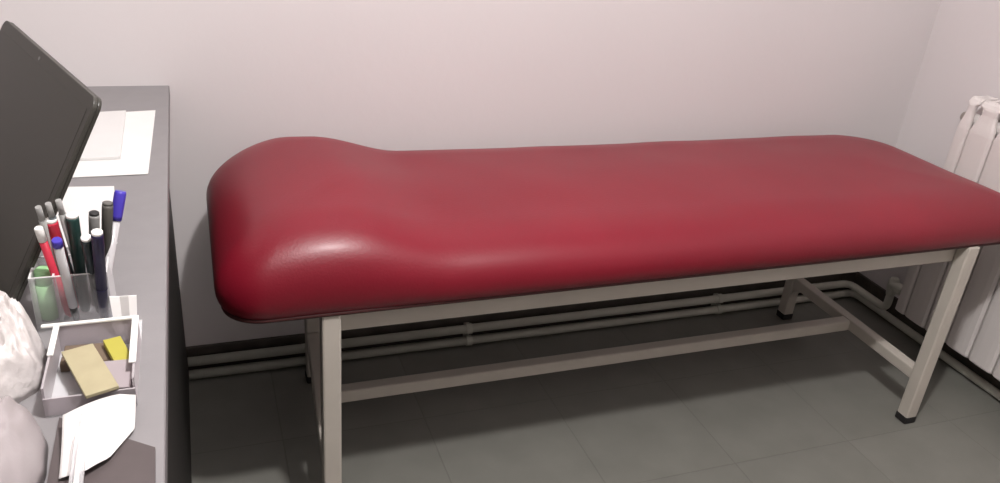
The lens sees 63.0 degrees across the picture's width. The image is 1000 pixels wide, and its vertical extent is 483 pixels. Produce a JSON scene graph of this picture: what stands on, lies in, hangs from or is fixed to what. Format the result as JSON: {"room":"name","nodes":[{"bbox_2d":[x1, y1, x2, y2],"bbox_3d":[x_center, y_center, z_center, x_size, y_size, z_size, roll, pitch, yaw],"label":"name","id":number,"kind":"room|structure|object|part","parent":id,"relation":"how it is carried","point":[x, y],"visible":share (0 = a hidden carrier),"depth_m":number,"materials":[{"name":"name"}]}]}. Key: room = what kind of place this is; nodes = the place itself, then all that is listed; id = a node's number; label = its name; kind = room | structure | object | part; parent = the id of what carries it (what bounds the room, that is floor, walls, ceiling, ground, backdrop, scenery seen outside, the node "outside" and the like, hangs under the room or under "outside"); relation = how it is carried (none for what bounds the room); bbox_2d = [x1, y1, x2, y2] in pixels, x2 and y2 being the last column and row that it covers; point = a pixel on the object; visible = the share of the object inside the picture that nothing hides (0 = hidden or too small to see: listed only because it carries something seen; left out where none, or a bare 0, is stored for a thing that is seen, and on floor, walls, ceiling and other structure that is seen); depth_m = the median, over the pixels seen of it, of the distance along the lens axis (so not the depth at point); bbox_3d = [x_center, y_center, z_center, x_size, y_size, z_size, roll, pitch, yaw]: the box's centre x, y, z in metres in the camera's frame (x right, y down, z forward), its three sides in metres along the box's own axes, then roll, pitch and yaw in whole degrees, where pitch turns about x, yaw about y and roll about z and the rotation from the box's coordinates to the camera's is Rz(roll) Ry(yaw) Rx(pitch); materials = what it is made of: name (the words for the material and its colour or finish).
{"room":"examination room","nodes":[
{"label":"examination room","id":0,"kind":"room"},
{"bbox_2d":[0,0,940,346],"bbox_3d":[-0.111,-0.905,1.826,3.260,2.620,0.100,-5,28,-20],"label":"wall","id":1,"kind":"structure","parent":0,"point":[393,75],"depth_m":2.05,"materials":[{"name":"white paint"}]},
{"bbox_2d":[186,272,856,372],"bbox_3d":[-0.197,0.257,2.338,3.060,0.078,0.010,-5,28,-20],"label":"pipes","id":2,"kind":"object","parent":1,"relation":"attached to","point":[216,348],"depth_m":2.39,"materials":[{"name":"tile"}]},
{"bbox_2d":[187,280,893,366],"bbox_3d":[0.234,0.243,2.373,2.140,0.068,0.210,-5,28,-20],"label":"pipe","id":3,"kind":"object","parent":1,"relation":"attached to","point":[468,328],"visible":1,"depth_m":2.39,"materials":[{"name":"grey metal"}]},
{"bbox_2d":[189,297,999,482],"bbox_3d":[0.356,1.071,0.982,3.260,0.100,3.557,-5,28,-20],"label":"floor","id":4,"kind":"structure","parent":0,"point":[819,408],"depth_m":2.11,"materials":[{"name":"grey tile"}]},
{"bbox_2d":[18,86,191,482],"bbox_3d":[-0.875,0.381,1.173,0.806,0.766,1.606,-5,28,-20],"label":"desk","id":5,"kind":"object","parent":4,"relation":"on","point":[145,266],"visible":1,"depth_m":1.12,"materials":[{"name":"grey laminate"}]},
{"bbox_2d":[0,290,46,402],"bbox_3d":[-0.534,0.091,0.826,0.120,0.112,0.136,-11,30,-30],"label":"plastic bag","id":6,"kind":"object","parent":5,"relation":"on","point":[23,356],"visible":0.99,"depth_m":0.82,"materials":[{"name":"grey plastic"}]},
{"bbox_2d":[0,396,48,482],"bbox_3d":[-0.464,0.180,0.701,0.123,0.073,0.178,-5,28,-20],"label":"plastic bag","id":7,"kind":"object","parent":5,"relation":"on","point":[24,449],"visible":1,"depth_m":0.71,"materials":[{"name":"grey plastic"}]},
{"bbox_2d":[0,21,101,301],"bbox_3d":[-0.740,-0.080,0.970,0.414,0.256,0.419,-17,33,-37],"label":"computer monitor","id":8,"kind":"object","parent":5,"relation":"on","point":[48,116],"visible":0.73,"depth_m":0.97,"materials":[{"name":"plastic"}]},
{"bbox_2d":[56,186,113,247],"bbox_3d":[-0.636,-0.041,1.202,0.144,0.002,0.225,-5,28,-20],"label":"paper sheet","id":9,"kind":"object","parent":5,"relation":"on","point":[80,200],"visible":0.24,"depth_m":1.25,"materials":[{"name":"white paper"}]},
{"bbox_2d":[28,254,142,416],"bbox_3d":[-0.454,0.092,0.889,0.111,0.069,0.220,-5,28,-20],"label":"desk organizer","id":10,"kind":"object","parent":5,"relation":"on","point":[54,349],"visible":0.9,"depth_m":0.88,"materials":[{"name":"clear plastic"}]},
{"bbox_2d":[33,265,58,320],"bbox_3d":[-0.522,0.059,0.940,0.021,0.067,0.024,-5,28,-20],"label":"highlighter","id":11,"kind":"object","parent":10,"relation":"in","point":[44,286],"visible":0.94,"depth_m":0.93,"materials":[{"name":"green plastic"}]},
{"bbox_2d":[35,205,58,271],"bbox_3d":[-0.506,0.020,0.929,0.008,0.148,0.044,1,26,-8],"label":"ballpoint pen","id":12,"kind":"object","parent":10,"relation":"in","point":[42,220],"visible":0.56,"depth_m":0.89,"materials":[{"name":"grey plastic"}]},
{"bbox_2d":[34,226,70,316],"bbox_3d":[-0.503,0.037,0.921,0.009,0.126,0.029,12,27,14],"label":"ballpoint pen","id":13,"kind":"object","parent":10,"relation":"in","point":[39,231],"visible":0.98,"depth_m":0.91,"materials":[{"name":"red plastic"}]},
{"bbox_2d":[45,202,79,304],"bbox_3d":[-0.498,0.017,0.935,0.008,0.149,0.038,3,26,-4],"label":"ballpoint pen","id":14,"kind":"object","parent":10,"relation":"in","point":[49,208],"visible":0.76,"depth_m":0.90,"materials":[{"name":"grey plastic"}]},
{"bbox_2d":[46,217,78,307],"bbox_3d":[-0.501,0.028,0.937,0.013,0.130,0.033,1,26,-8],"label":"marker pen","id":15,"kind":"object","parent":10,"relation":"in","point":[53,225],"visible":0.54,"depth_m":0.91,"materials":[{"name":"red plastic"}]},
{"bbox_2d":[51,237,79,320],"bbox_3d":[-0.479,0.045,0.905,0.011,0.129,0.051,-5,28,-20],"label":"ballpoint pen","id":16,"kind":"object","parent":10,"relation":"in","point":[57,243],"visible":0.95,"depth_m":0.90,"materials":[{"name":"white plastic"}]},
{"bbox_2d":[55,199,90,303],"bbox_3d":[-0.490,0.015,0.940,0.008,0.150,0.034,5,26,-1],"label":"ballpoint pen","id":17,"kind":"object","parent":10,"relation":"in","point":[62,214],"visible":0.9,"depth_m":0.91,"materials":[{"name":"grey plastic"}]},
{"bbox_2d":[66,212,89,312],"bbox_3d":[-0.484,0.026,0.939,0.014,0.132,0.024,-14,32,-34],"label":"marker pen","id":18,"kind":"object","parent":10,"relation":"in","point":[72,218],"visible":0.96,"depth_m":0.93,"materials":[{"name":"teal plastic"}]},
{"bbox_2d":[60,343,111,371],"bbox_3d":[-0.443,0.125,0.886,0.056,0.010,0.036,-3,27,-17],"label":"card","id":19,"kind":"object","parent":10,"relation":"in","point":[100,348],"visible":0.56,"depth_m":0.88,"materials":[{"name":"brown"}]},
{"bbox_2d":[80,234,98,312],"bbox_3d":[-0.464,0.039,0.932,0.013,0.120,0.047,-5,28,-20],"label":"marker pen","id":20,"kind":"object","parent":10,"relation":"in","point":[85,239],"visible":0.76,"depth_m":0.91,"materials":[{"name":"black plastic"}]},
{"bbox_2d":[61,343,118,398],"bbox_3d":[-0.420,0.131,0.836,0.031,0.004,0.090,-16,33,-36],"label":"pad","id":21,"kind":"object","parent":10,"relation":"in","point":[89,370],"visible":1,"depth_m":0.83,"materials":[{"name":"beige paper"}]},
{"bbox_2d":[41,323,140,415],"bbox_3d":[-0.426,0.128,0.858,0.083,0.032,0.118,-5,28,-20],"label":"tray","id":22,"kind":"object","parent":10,"relation":"on","point":[54,349],"depth_m":0.85,"materials":[{"name":"clear plastic"}]},
{"bbox_2d":[88,210,99,305],"bbox_3d":[-0.474,0.021,0.956,0.028,0.128,0.012,13,27,15],"label":"marker pen","id":23,"kind":"object","parent":10,"relation":"in","point":[94,216],"visible":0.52,"depth_m":0.93,"materials":[{"name":"grey plastic"}]},
{"bbox_3d":[-0.435,0.133,0.885,0.083,0.002,0.166,-5,28,-20],"label":"plate","id":24,"kind":"part","parent":10,"relation":"part of","materials":[{"name":"white plastic"}]},
{"bbox_2d":[91,228,108,318],"bbox_3d":[-0.451,0.040,0.922,0.013,0.129,0.041,-15,32,-35],"label":"marker pen","id":25,"kind":"object","parent":10,"relation":"in","point":[97,236],"visible":0.97,"depth_m":0.91,"materials":[{"name":"blue plastic"}]},
{"bbox_2d":[101,201,112,303],"bbox_3d":[-0.465,0.015,0.967,0.028,0.132,0.012,-12,31,-31],"label":"marker pen","id":26,"kind":"object","parent":10,"relation":"in","point":[107,206],"visible":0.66,"depth_m":0.95,"materials":[{"name":"grey plastic"}]},
{"bbox_2d":[88,359,133,402],"bbox_3d":[-0.399,0.145,0.841,0.040,0.020,0.050,-3,27,-17],"label":"box","id":27,"kind":"object","parent":10,"relation":"in","point":[121,370],"visible":0.53,"depth_m":0.83,"materials":[{"name":"grey paper"}]},
{"bbox_2d":[105,190,125,290],"bbox_3d":[-0.461,0.011,0.967,0.013,0.140,0.062,14,27,18],"label":"marker pen","id":28,"kind":"object","parent":10,"relation":"in","point":[119,197],"visible":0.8,"depth_m":0.96,"materials":[{"name":"grey plastic"}]},
{"bbox_2d":[103,336,128,360],"bbox_3d":[-0.411,0.119,0.880,0.018,0.008,0.050,-14,32,-35],"label":"block","id":29,"kind":"object","parent":10,"relation":"in","point":[115,347],"visible":0.8,"depth_m":0.88,"materials":[{"name":"yellow paper"}]},
{"bbox_2d":[109,295,136,335],"bbox_3d":[-0.428,0.084,0.932,0.028,0.044,0.021,-5,28,-20],"label":"paper slip","id":30,"kind":"object","parent":10,"relation":"in","point":[121,306],"visible":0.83,"depth_m":0.93,"materials":[{"name":"white paper"}]},
{"bbox_2d":[47,417,155,482],"bbox_3d":[-0.339,0.235,0.693,0.092,0.004,0.295,-5,28,-20],"label":"folder","id":31,"kind":"object","parent":5,"relation":"on","point":[133,461],"visible":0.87,"depth_m":0.75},
{"bbox_2d":[68,413,87,482],"bbox_3d":[-0.360,0.214,0.692,0.012,0.020,0.206,-5,28,-20],"label":"clear tube","id":32,"kind":"object","parent":31,"relation":"on","point":[83,415],"visible":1,"depth_m":0.73,"materials":[{"name":"white plastic"}]},
{"bbox_2d":[59,394,135,478],"bbox_3d":[-0.379,0.180,0.769,0.063,0.020,0.098,-5,28,-20],"label":"paper leaf","id":33,"kind":"object","parent":31,"relation":"on","point":[110,420],"visible":1,"depth_m":0.77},
{"bbox_2d":[72,110,155,177],"bbox_3d":[-0.737,-0.180,1.467,0.214,0.002,0.346,-5,28,-20],"label":"paper sheet","id":34,"kind":"object","parent":5,"relation":"on","point":[139,125],"visible":0.44,"depth_m":1.43,"materials":[{"name":"white paper"}]},
{"bbox_2d":[79,110,125,160],"bbox_3d":[-0.745,-0.197,1.494,0.105,0.004,0.262,-5,28,-20],"label":"paper pad","id":35,"kind":"object","parent":34,"relation":"on","point":[105,140],"visible":0.53,"depth_m":1.48,"materials":[{"name":"white paper"}]},
{"bbox_3d":[-0.530,0.356,1.315,0.018,0.741,1.555,-5,28,-20],"label":"panel","id":36,"kind":"part","parent":5,"relation":"part of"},
{"bbox_2d":[189,290,999,400],"bbox_3d":[0.483,0.607,1.802,2.166,0.031,1.648,-5,28,-20],"label":"baseboard","id":37,"kind":"structure","parent":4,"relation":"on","point":[467,339],"depth_m":2.41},
{"bbox_2d":[206,135,999,482],"bbox_3d":[0.310,0.104,2.036,1.926,0.699,0.609,-5,28,-20],"label":"examination table","id":38,"kind":"object","parent":4,"relation":"on","point":[333,235],"visible":1,"depth_m":1.72,"materials":[{"name":"red leather"}]},
{"bbox_3d":[-0.469,0.120,2.034,0.035,0.516,0.035,-5,28,-20],"label":"leg","id":39,"kind":"part","parent":38,"relation":"part of","materials":[{"name":"beige metal"}]},
{"bbox_3d":[-0.327,0.354,1.583,0.035,0.516,0.035,-5,28,-20],"label":"leg","id":40,"kind":"part","parent":38,"relation":"part of","materials":[{"name":"beige metal"}]},
{"bbox_3d":[0.332,-0.133,1.920,1.926,0.170,0.609,-5,28,-20],"label":"mattress","id":41,"kind":"part","parent":38,"relation":"part of","materials":[{"name":"red leather"}]},
{"bbox_3d":[0.403,0.078,1.758,1.508,0.052,0.030,-5,28,-20],"label":"long rail","id":42,"kind":"part","parent":38,"relation":"part of","materials":[{"name":"beige metal"}]},
{"bbox_3d":[0.947,0.002,2.541,0.035,0.516,0.035,-5,28,-20],"label":"leg","id":43,"kind":"part","parent":38,"relation":"part of","materials":[{"name":"beige metal"}]},
{"bbox_3d":[1.117,0.239,2.091,0.035,0.516,0.035,-5,28,-20],"label":"leg","id":44,"kind":"part","parent":38,"relation":"part of","materials":[{"name":"beige metal"}]},
{"bbox_2d":[859,0,999,297],"bbox_3d":[1.951,-0.269,0.916,0.100,2.620,3.357,-5,28,-20],"label":"wall","id":45,"kind":"structure","parent":0,"point":[961,60],"depth_m":2.43,"materials":[{"name":"white paint"}]},
{"bbox_2d":[854,272,999,389],"bbox_3d":[1.796,0.875,1.451,0.010,0.078,3.347,-5,28,-20],"label":"baseboard","id":46,"kind":"structure","parent":45,"relation":"attached to","point":[860,279],"depth_m":2.63,"materials":[{"name":"plastic"}]},
{"bbox_2d":[886,96,999,380],"bbox_3d":[1.466,0.102,2.045,0.110,0.689,1.096,-5,28,-20],"label":"radiator","id":47,"kind":"object","parent":45,"relation":"attached to","point":[974,152],"visible":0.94,"depth_m":2.27,"materials":[{"name":"white metal"}]}
]}

